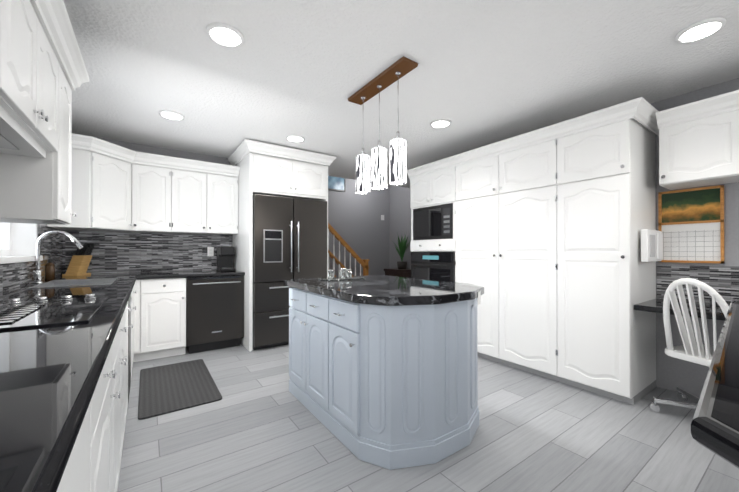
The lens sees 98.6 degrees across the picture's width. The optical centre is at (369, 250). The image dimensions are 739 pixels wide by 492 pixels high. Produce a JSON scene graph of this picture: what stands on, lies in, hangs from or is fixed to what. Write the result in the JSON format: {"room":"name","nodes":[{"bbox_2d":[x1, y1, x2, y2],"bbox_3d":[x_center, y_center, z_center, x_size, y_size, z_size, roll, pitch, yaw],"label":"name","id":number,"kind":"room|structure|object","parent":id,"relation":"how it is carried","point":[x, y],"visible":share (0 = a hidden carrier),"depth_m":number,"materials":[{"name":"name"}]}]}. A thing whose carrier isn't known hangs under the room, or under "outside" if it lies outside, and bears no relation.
{"room":"kitchen","nodes":[
{"label":"kitchen","id":0,"kind":"room"},
{"bbox_2d":[0,0,63,155],"bbox_3d":[-1.510,-0.740,1.186,0.378,0.490,0.780,0,0,-35],"label":"upper cabinet","id":1,"kind":"object","parent":0,"relation":"attached to","point":[31,74],"depth_m":1.26,"materials":[{"name":"white wood"}]},
{"bbox_2d":[0,64,75,227],"bbox_3d":[-1.835,-0.568,1.648,0.378,0.830,0.350,0,0,-35],"label":"upper cabinet","id":2,"kind":"object","parent":0,"relation":"attached to","point":[36,188],"depth_m":1.59,"materials":[{"name":"white wood"}]},
{"bbox_2d":[88,136,131,151],"bbox_3d":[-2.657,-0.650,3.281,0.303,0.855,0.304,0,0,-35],"label":"crown molding","id":3,"kind":"structure","parent":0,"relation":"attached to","point":[92,142],"depth_m":3.13,"materials":[{"name":"white wood"}]},
{"bbox_2d":[95,137,230,164],"bbox_3d":[-2.204,-0.299,4.277,2.800,2.950,0.118,0,0,-35],"label":"wall","id":4,"kind":"structure","parent":0,"point":[171,152],"depth_m":3.99,"materials":[{"name":"grey paint"}]},
{"bbox_2d":[52,144,131,231],"bbox_3d":[-2.877,-0.598,3.333,0.608,0.760,0.647,0,0,-35],"label":"upper cabinet","id":5,"kind":"object","parent":4,"relation":"attached to","point":[103,176],"depth_m":3.19,"materials":[{"name":"white wood"}]},
{"bbox_2d":[132,160,171,235],"bbox_3d":[-2.562,-0.596,3.737,0.371,0.760,0.348,0,0,-35],"label":"upper cabinet","id":6,"kind":"object","parent":4,"relation":"attached to","point":[151,183],"depth_m":3.60,"materials":[{"name":"white wood"}]},
{"bbox_2d":[172,164,207,235],"bbox_3d":[-2.258,-0.596,3.950,0.371,0.760,0.348,0,0,-35],"label":"upper cabinet","id":7,"kind":"object","parent":4,"relation":"attached to","point":[189,185],"depth_m":3.81,"materials":[{"name":"white wood"}]},
{"bbox_2d":[207,247,213,255],"bbox_3d":[-2.124,0.015,4.245,0.075,0.120,0.006,0,0,-35],"label":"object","id":8,"kind":"structure","parent":4,"relation":"attached to","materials":[{"name":"white plastic"}]},
{"bbox_2d":[208,172,238,235],"bbox_3d":[-1.954,-0.595,4.163,0.372,0.760,0.348,0,0,-35],"label":"upper cabinet","id":9,"kind":"object","parent":4,"relation":"attached to","point":[222,186],"depth_m":4.02,"materials":[{"name":"white wood"}]},
{"bbox_2d":[328,178,388,276],"bbox_3d":[-1.775,-0.294,5.921,5.390,2.950,0.120,0,0,-35],"label":"wall","id":10,"kind":"structure","parent":0,"point":[358,224],"depth_m":6.96,"materials":[{"name":"grey paint"}]},
{"bbox_2d":[328,176,344,191],"bbox_3d":[-0.695,-1.417,6.587,0.440,0.360,0.032,0,0,-35],"label":"framed picture","id":11,"kind":"object","parent":10,"relation":"attached to","point":[336,183],"visible":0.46,"depth_m":6.58,"materials":[{"name":"blue paper"}]},
{"bbox_2d":[30,0,738,187],"bbox_3d":[1.025,-1.342,1.934,5.990,0.120,7.670,0,0,-35],"label":"ceiling","id":12,"kind":"structure","parent":0,"point":[485,73],"depth_m":2.22,"materials":[{"name":"white paint"}]},
{"bbox_2d":[159,110,184,120],"bbox_3d":[-1.862,-1.271,2.992,0.209,0.016,0.209,0,0,10],"label":"recessed light","id":13,"kind":"object","parent":12,"relation":"in","point":[168,114],"depth_m":2.98,"materials":[{"name":"white plastic"}]},
{"bbox_2d":[206,22,244,47],"bbox_3d":[-0.857,-1.275,1.890,0.209,0.016,0.209,0,0,10],"label":"recessed light","id":14,"kind":"object","parent":12,"relation":"in","point":[224,35],"depth_m":1.88,"materials":[{"name":"white plastic"}]},
{"bbox_2d":[286,135,304,141],"bbox_3d":[-0.842,-1.269,3.610,0.209,0.016,0.209,0,0,10],"label":"recessed light","id":15,"kind":"object","parent":12,"relation":"in","point":[293,138],"depth_m":3.59,"materials":[{"name":"white plastic"}]},
{"bbox_2d":[347,55,418,193],"bbox_3d":[0.074,-0.875,2.408,0.144,0.808,0.714,0,0,-35],"label":"pendant light","id":16,"kind":"object","parent":12,"relation":"hanging from","point":[397,69],"visible":1,"depth_m":2.35,"materials":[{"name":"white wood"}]},
{"bbox_2d":[430,119,450,127],"bbox_3d":[0.713,-1.270,3.187,0.209,0.016,0.209,0,0,10],"label":"recessed light","id":17,"kind":"object","parent":12,"relation":"in","point":[439,123],"depth_m":3.17,"materials":[{"name":"white"}]},
{"bbox_2d":[675,17,726,43],"bbox_3d":[1.921,-1.275,1.848,0.209,0.016,0.209,0,0,10],"label":"recessed light","id":18,"kind":"object","parent":12,"relation":"in","point":[702,29],"depth_m":1.84,"materials":[{"name":"white plastic"}]},
{"bbox_2d":[389,185,410,268],"bbox_3d":[1.218,-0.292,6.451,0.120,2.950,2.690,0,0,-35],"label":"wall","id":19,"kind":"structure","parent":0,"point":[399,213],"depth_m":7.14,"materials":[{"name":"grey paint"}]},
{"bbox_2d":[117,343,738,491],"bbox_3d":[0.657,1.229,2.449,5.990,0.120,8.950,0,0,-35],"label":"floor","id":20,"kind":"structure","parent":0,"point":[259,427],"depth_m":1.89,"materials":[{"name":"grey wood"}]},
{"bbox_2d":[48,368,99,491],"bbox_3d":[-0.738,0.727,0.312,0.644,0.870,0.550,0,0,-35],"label":"base cabinet","id":21,"kind":"object","parent":20,"relation":"on","point":[78,470],"depth_m":0.62,"materials":[{"name":"white wood"}]},
{"bbox_2d":[32,280,139,366],"bbox_3d":[-2.405,0.735,2.726,0.688,0.870,0.921,0,0,-35],"label":"base cabinet","id":22,"kind":"object","parent":20,"relation":"on","point":[135,283],"depth_m":3.06,"materials":[{"name":"white wood"}]},
{"bbox_2d":[100,328,115,491],"bbox_3d":[-1.045,0.729,0.750,0.644,0.870,0.520,0,0,-35],"label":"base cabinet","id":23,"kind":"object","parent":20,"relation":"on","point":[108,361],"depth_m":1.03,"materials":[{"name":"white wood"}]},
{"bbox_2d":[116,300,127,491],"bbox_3d":[-1.424,0.730,1.290,0.644,0.870,0.800,0,0,-35],"label":"base cabinet","id":24,"kind":"object","parent":20,"relation":"on","point":[122,324],"depth_m":1.54,"materials":[{"name":"white wood"}]},
{"bbox_2d":[128,292,131,402],"bbox_3d":[-1.792,0.732,1.814,0.644,0.870,0.480,0,0,-35],"label":"base cabinet","id":25,"kind":"object","parent":20,"relation":"on","point":[129,293],"depth_m":2.31,"materials":[{"name":"white wood"}]},
{"bbox_2d":[140,280,187,360],"bbox_3d":[-2.415,0.738,3.647,0.486,0.870,0.657,0,0,-35],"label":"base cabinet","id":26,"kind":"object","parent":20,"relation":"on","point":[163,303],"depth_m":3.41,"materials":[{"name":"white wood"}]},
{"bbox_2d":[0,272,135,491],"bbox_3d":[-1.275,0.275,1.083,0.648,0.040,6.167,0,0,-35],"label":"countertop","id":27,"kind":"structure","parent":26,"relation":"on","point":[46,373],"depth_m":0.63,"materials":[{"name":"black stone"}]},
{"bbox_2d":[45,254,54,279],"bbox_3d":[-2.795,0.147,2.777,0.063,0.227,0.077,0,0,-35],"label":"soap bottle","id":28,"kind":"object","parent":27,"relation":"on","point":[49,267],"depth_m":2.76,"materials":[{"name":"brown glass"}]},
{"bbox_2d":[0,292,111,327],"bbox_3d":[-1.423,0.240,1.292,0.510,0.030,0.760,0,0,-35],"label":"cooktop","id":29,"kind":"object","parent":27,"relation":"in","point":[53,307],"depth_m":1.35,"materials":[{"name":"black glass"}]},
{"bbox_2d":[33,230,82,283],"bbox_3d":[-2.495,0.049,2.545,0.300,0.422,0.135,0,0,-35],"label":"faucet","id":30,"kind":"object","parent":27,"relation":"on","point":[37,273],"depth_m":2.51,"materials":[{"name":"silver metal"}]},
{"bbox_2d":[21,277,120,289],"bbox_3d":[-2.329,0.277,2.556,0.480,0.045,0.790,0,0,-35],"label":"sink basin","id":31,"kind":"object","parent":27,"relation":"in","point":[67,283],"depth_m":2.75,"materials":[{"name":"silver metal"}]},
{"bbox_2d":[60,252,95,275],"bbox_3d":[-3.087,0.158,3.375,0.198,0.210,0.263,0,0,-35],"label":"knife block","id":32,"kind":"object","parent":27,"relation":"on","point":[72,263],"depth_m":3.39,"materials":[{"name":"brown wood"}]},
{"bbox_2d":[138,359,221,419],"bbox_3d":[-1.688,1.163,2.789,0.540,0.014,1.120,0,0,-35],"label":"rug","id":33,"kind":"object","parent":20,"relation":"on","point":[166,389],"visible":0.98,"depth_m":2.66,"materials":[{"name":"grey rubber"}]},
{"bbox_2d":[186,276,243,353],"bbox_3d":[-1.949,0.739,3.941,0.607,0.870,0.710,0,0,-35],"label":"dishwasher","id":34,"kind":"object","parent":20,"relation":"on","point":[214,304],"depth_m":3.68,"materials":[{"name":"black metal"}]},
{"bbox_2d":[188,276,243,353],"bbox_3d":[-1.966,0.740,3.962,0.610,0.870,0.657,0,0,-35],"label":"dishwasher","id":35,"kind":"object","parent":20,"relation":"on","point":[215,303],"depth_m":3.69,"materials":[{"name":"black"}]},
{"bbox_2d":[136,268,243,279],"bbox_3d":[-2.148,0.284,3.826,1.074,0.040,0.672,0,0,-35],"label":"countertop","id":36,"kind":"structure","parent":35,"relation":"on","point":[215,271],"depth_m":3.63,"materials":[{"name":"black stone"}]},
{"bbox_2d":[228,139,335,351],"bbox_3d":[-1.202,-0.037,4.302,1.170,2.425,0.982,0,0,-35],"label":"surround","id":37,"kind":"object","parent":20,"relation":"on","point":[264,174],"visible":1,"depth_m":3.88,"materials":[{"name":"white wood"}]},
{"bbox_2d":[253,194,326,349],"bbox_3d":[-1.193,0.263,4.288,0.936,1.825,0.999,0,0,-35],"label":"refrigerator","id":38,"kind":"object","parent":20,"relation":"on","point":[289,238],"visible":0.65,"depth_m":3.83,"materials":[{"name":"black metal"}]},
{"bbox_2d":[328,223,369,276],"bbox_3d":[-0.960,-0.225,5.918,2.511,2.813,0.815,0,0,-35],"label":"stair railing","id":39,"kind":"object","parent":20,"relation":"on","point":[364,263],"depth_m":5.80,"materials":[{"name":"brown wood"}]},
{"bbox_2d":[284,284,480,469],"bbox_3d":[0.086,0.731,2.358,0.994,0.875,1.330,0,0,-35],"label":"kitchen island","id":40,"kind":"object","parent":20,"relation":"on","point":[383,371],"depth_m":1.79,"materials":[{"name":"grey wood"}]},
{"bbox_2d":[284,276,483,311],"bbox_3d":[0.099,0.269,2.369,1.010,0.050,1.394,0,0,-35],"label":"island countertop","id":41,"kind":"structure","parent":40,"relation":"on","point":[390,293],"depth_m":1.97,"materials":[{"name":"black stone"}]},
{"bbox_2d":[318,268,364,280],"bbox_3d":[-0.238,0.198,2.710,0.340,0.094,0.220,0,0,-35],"label":"tray","id":42,"kind":"object","parent":41,"relation":"on","point":[345,274],"depth_m":2.66,"materials":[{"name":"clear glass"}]},
{"bbox_2d":[384,234,410,277],"bbox_3d":[0.647,0.378,6.708,0.476,1.611,0.670,0,0,-35],"label":"console table","id":43,"kind":"object","parent":20,"relation":"on","point":[401,270],"visible":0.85,"depth_m":6.63,"materials":[{"name":"brown wood"}]},
{"bbox_2d":[388,234,409,268],"bbox_3d":[0.637,-0.017,6.699,0.448,0.821,0.665,0,0,-35],"label":"plant","id":44,"kind":"object","parent":43,"relation":"on","point":[401,264],"depth_m":6.65,"materials":[{"name":"green plant"}]},
{"bbox_2d":[409,165,450,281],"bbox_3d":[1.037,0.090,4.206,0.649,2.170,0.776,0,0,-35],"label":"tall cabinet","id":45,"kind":"object","parent":20,"relation":"on","point":[430,192],"depth_m":4.02,"materials":[{"name":"white wood"}]},
{"bbox_2d":[451,153,494,360],"bbox_3d":[1.420,0.089,3.660,0.649,2.170,0.559,0,0,-35],"label":"tall cabinet","id":46,"kind":"object","parent":20,"relation":"on","point":[473,181],"depth_m":3.45,"materials":[{"name":"white wood"}]},
{"bbox_2d":[495,137,554,379],"bbox_3d":[1.742,0.087,3.201,0.649,2.170,0.562,0,0,-35],"label":"tall cabinet","id":47,"kind":"object","parent":20,"relation":"on","point":[536,234],"depth_m":3.02,"materials":[{"name":"white wood"}]},
{"bbox_2d":[555,113,658,404],"bbox_3d":[2.052,0.085,2.760,0.649,2.170,0.516,0,0,-35],"label":"tall cabinet","id":48,"kind":"object","parent":20,"relation":"on","point":[605,171],"depth_m":2.55,"materials":[{"name":"white wood"}]},
{"bbox_2d":[641,229,662,261],"bbox_3d":[2.244,-0.035,2.515,0.360,0.250,0.060,0,0,-35],"label":"phone","id":49,"kind":"object","parent":48,"relation":"attached to","point":[651,245],"visible":1,"depth_m":2.43,"materials":[{"name":"white plastic"}]},
{"bbox_2d":[634,298,729,320],"bbox_3d":[2.736,0.787,1.840,0.581,0.760,1.763,0,0,-35],"label":"desk","id":50,"kind":"object","parent":20,"relation":"on","point":[655,305],"visible":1,"depth_m":2.31,"materials":[{"name":"black stone"}]},
{"bbox_2d":[649,278,728,411],"bbox_3d":[2.361,0.673,2.123,0.698,0.990,0.704,0,0,-35],"label":"chair","id":51,"kind":"object","parent":20,"relation":"on","point":[691,350],"visible":0.5,"depth_m":2.11,"materials":[{"name":"white wood"}]},
{"bbox_2d":[691,298,738,467],"bbox_3d":[1.579,0.708,0.718,2.374,0.910,1.044,0,0,-40],"label":"table","id":52,"kind":"object","parent":20,"relation":"on","point":[715,425],"visible":1,"depth_m":0.54,"materials":[{"name":"black"}]},
{"bbox_2d":[633,78,738,395],"bbox_3d":[2.843,-0.056,2.307,0.120,2.450,6.200,0,0,-35],"label":"wall","id":53,"kind":"structure","parent":0,"point":[672,373],"depth_m":2.55,"materials":[{"name":"grey paint"}]},
{"bbox_2d":[658,185,724,263],"bbox_3d":[2.579,-0.198,2.559,0.020,0.595,0.375,0,0,-35],"label":"calendar","id":54,"kind":"object","parent":53,"relation":"attached to","point":[691,225],"visible":0.88,"depth_m":2.54,"materials":[{"name":"white paper"}]},
{"bbox_2d":[656,264,738,304],"bbox_3d":[2.973,0.262,2.008,0.007,0.289,1.763,0,0,-35],"label":"backsplash","id":55,"kind":"structure","parent":53,"relation":"attached to","point":[723,281],"depth_m":2.50,"materials":[{"name":"tile"}]},
{"bbox_2d":[657,106,738,189],"bbox_3d":[2.502,-0.733,2.381,0.348,0.455,0.430,0,0,-35],"label":"upper cabinet","id":56,"kind":"object","parent":53,"relation":"attached to","point":[698,143],"depth_m":2.28,"materials":[{"name":"white wood"}]},
{"bbox_3d":[-1.639,-0.311,0.843,0.220,2.950,8.950,0,0,-35],"label":"wall","id":57,"kind":"structure","parent":0,"visible":0},
{"bbox_2d":[0,222,42,263],"bbox_3d":[-2.552,-0.364,2.175,0.245,0.895,1.080,0,0,-35],"label":"window","id":58,"kind":"structure","parent":57,"relation":"in","point":[18,242],"depth_m":2.56,"materials":[{"name":"white"}]}
]}

